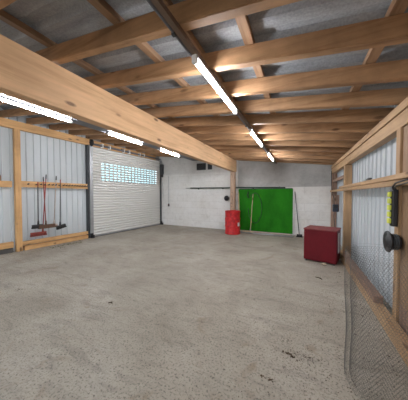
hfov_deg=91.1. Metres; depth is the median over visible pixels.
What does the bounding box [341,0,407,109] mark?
purlin
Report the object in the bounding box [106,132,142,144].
tube light
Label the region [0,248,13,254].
kerb
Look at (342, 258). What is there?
sill
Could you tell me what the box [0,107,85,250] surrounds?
wall
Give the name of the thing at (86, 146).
post
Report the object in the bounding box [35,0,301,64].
rafter
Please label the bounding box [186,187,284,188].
pipe
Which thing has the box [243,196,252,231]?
push broom
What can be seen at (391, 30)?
rafter
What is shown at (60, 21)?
ceiling
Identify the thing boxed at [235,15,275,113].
purlin
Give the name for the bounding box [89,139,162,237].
door
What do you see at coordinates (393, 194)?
power strip
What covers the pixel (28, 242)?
board
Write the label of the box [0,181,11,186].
wall rail
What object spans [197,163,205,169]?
air vent
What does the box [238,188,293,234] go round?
board
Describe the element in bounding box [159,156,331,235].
wall
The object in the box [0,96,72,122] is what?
tube light
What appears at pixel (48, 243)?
board
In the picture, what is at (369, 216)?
wall
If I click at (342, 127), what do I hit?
rafter
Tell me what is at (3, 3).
rafter
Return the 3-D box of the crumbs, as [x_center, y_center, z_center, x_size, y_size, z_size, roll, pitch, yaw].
[0.218,1.383,4.457,8.940,0.011,7.885,1,2,26]
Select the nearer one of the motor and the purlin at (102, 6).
the purlin at (102, 6)
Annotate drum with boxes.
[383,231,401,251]
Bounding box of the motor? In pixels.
[160,159,163,185]
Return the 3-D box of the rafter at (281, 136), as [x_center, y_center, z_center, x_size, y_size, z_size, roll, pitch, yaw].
[-0.693,-1.704,5.392,8.150,1.157,0.080,1,2,26]
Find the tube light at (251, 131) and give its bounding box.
[249,129,262,146]
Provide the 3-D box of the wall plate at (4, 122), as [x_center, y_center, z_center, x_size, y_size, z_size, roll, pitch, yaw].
[-5.411,-1.946,4.438,0.101,0.210,5.780,1,2,29]
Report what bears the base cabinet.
on the floor
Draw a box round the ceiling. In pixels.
[0,0,407,123]
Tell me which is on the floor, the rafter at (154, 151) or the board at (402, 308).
the board at (402, 308)
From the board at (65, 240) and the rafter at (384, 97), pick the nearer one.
the rafter at (384, 97)
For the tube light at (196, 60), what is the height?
0.068 m
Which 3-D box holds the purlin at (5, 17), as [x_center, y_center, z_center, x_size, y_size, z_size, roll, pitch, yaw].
[-0.765,-1.708,3.958,0.080,0.069,9.550,1,2,26]
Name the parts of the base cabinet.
door, lid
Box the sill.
[340,250,407,366]
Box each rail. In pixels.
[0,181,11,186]
[21,181,87,188]
[146,0,276,163]
[330,179,407,191]
[339,172,407,188]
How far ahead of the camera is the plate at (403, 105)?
2.68 m
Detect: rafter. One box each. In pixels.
[0,0,15,9]
[0,13,407,104]
[0,59,407,117]
[26,87,407,124]
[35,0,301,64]
[49,107,394,129]
[68,121,378,134]
[86,133,366,140]
[101,140,358,146]
[114,143,351,151]
[125,147,346,155]
[136,150,341,159]
[145,152,337,162]
[153,154,333,164]
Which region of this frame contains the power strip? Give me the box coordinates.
[387,178,407,226]
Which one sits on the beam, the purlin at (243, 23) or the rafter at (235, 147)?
the rafter at (235, 147)
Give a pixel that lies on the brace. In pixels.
(342, 176)
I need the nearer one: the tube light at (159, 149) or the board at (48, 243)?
the board at (48, 243)
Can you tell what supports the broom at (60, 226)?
hanging from the rail at (32, 184)
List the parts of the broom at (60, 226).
handle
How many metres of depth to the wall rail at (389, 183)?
2.72 m
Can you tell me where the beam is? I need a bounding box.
[0,34,236,171]
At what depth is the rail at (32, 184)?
5.99 m
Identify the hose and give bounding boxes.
[247,192,261,222]
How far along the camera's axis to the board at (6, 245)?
5.11 m
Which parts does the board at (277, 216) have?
edge trim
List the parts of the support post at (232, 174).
post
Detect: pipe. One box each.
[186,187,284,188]
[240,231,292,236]
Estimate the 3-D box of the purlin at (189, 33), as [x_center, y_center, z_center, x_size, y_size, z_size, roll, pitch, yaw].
[0.587,-1.507,3.314,0.080,0.069,9.550,1,2,26]
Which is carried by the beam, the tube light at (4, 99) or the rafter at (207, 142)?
the rafter at (207, 142)
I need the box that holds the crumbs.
[0,238,400,399]
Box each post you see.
[12,129,22,251]
[85,145,89,237]
[230,172,235,209]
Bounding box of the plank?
[345,256,382,303]
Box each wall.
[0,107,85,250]
[89,139,158,160]
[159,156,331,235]
[336,105,397,307]
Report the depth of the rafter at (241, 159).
7.38 m
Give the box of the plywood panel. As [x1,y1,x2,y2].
[399,125,407,310]
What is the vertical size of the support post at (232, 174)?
2.449 m
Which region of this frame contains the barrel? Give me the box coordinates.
[225,210,239,234]
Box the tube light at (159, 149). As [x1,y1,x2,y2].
[159,149,179,156]
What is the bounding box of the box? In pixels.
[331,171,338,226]
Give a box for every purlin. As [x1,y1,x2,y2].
[0,9,175,118]
[87,0,219,115]
[163,0,246,114]
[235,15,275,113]
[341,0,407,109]
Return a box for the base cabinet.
[303,225,340,265]
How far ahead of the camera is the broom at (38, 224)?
5.59 m
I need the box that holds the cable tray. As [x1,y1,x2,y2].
[0,93,197,160]
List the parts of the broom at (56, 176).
handle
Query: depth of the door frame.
8.19 m
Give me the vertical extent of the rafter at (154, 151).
1.157 m
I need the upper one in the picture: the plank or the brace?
the brace
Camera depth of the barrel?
7.53 m
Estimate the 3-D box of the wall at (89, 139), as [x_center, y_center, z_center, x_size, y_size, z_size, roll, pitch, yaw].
[-3.205,-0.576,8.636,0.150,3.720,3.840,1,2,29]
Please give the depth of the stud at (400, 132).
2.15 m
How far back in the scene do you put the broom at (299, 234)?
7.15 m
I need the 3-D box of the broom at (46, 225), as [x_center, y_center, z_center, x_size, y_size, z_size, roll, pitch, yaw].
[-4.537,0.077,5.766,0.095,1.468,0.418,1,2,29]
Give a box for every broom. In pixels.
[30,175,46,236]
[31,182,42,228]
[38,177,55,228]
[53,176,57,225]
[56,179,66,229]
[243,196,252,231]
[295,194,302,237]
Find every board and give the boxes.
[0,241,13,249]
[23,231,87,244]
[23,240,55,249]
[55,235,87,243]
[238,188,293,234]
[399,304,407,335]
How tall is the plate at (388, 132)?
0.155 m
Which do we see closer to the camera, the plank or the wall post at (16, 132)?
the plank
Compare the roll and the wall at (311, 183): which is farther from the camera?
the wall at (311, 183)
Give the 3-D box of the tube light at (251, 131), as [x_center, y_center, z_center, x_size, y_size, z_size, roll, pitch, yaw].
[1.078,-1.244,4.089,0.054,0.068,1.220,1,2,26]
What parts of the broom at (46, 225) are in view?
handle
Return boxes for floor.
[0,224,407,399]
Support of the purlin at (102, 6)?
on the rafter at (243, 157)
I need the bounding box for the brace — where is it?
[333,175,343,181]
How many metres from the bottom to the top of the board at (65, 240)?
0.118 m
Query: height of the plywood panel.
1.869 m
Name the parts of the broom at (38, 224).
handle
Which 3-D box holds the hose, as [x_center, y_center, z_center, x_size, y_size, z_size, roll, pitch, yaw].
[2.020,0.295,8.006,0.604,1.278,0.040,1,2,27]
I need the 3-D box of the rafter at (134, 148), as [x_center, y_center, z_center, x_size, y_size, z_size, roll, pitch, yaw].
[0.025,-1.741,6.887,8.150,1.157,0.080,1,2,26]
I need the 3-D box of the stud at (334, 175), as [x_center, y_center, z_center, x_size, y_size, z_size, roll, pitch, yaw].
[4.359,0.224,6.723,0.150,2.216,0.160,1,2,26]
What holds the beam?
on the support post at (232, 174)
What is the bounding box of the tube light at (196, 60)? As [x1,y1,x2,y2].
[192,54,237,114]
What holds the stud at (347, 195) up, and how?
on the floor
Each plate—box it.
[0,117,89,144]
[331,97,407,168]
[332,108,407,172]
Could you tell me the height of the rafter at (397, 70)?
1.157 m
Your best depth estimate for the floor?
2.39 m
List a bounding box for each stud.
[330,173,336,226]
[342,164,351,256]
[392,127,403,323]
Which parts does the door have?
guide rail, guide rail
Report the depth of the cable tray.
4.50 m
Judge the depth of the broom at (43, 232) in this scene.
5.73 m
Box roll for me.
[344,243,407,399]
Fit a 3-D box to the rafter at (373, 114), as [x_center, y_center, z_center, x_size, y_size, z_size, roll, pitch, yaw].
[-1.171,-1.679,4.395,8.150,1.157,0.080,1,2,26]
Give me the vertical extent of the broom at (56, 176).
1.519 m
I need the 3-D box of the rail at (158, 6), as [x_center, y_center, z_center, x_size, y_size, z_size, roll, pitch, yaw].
[0.700,-1.286,3.349,0.087,0.052,9.300,1,2,26]
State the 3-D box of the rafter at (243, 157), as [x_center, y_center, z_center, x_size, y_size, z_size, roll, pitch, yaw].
[0.503,-1.766,7.884,8.150,1.157,0.080,1,2,26]
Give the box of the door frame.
[93,141,155,159]

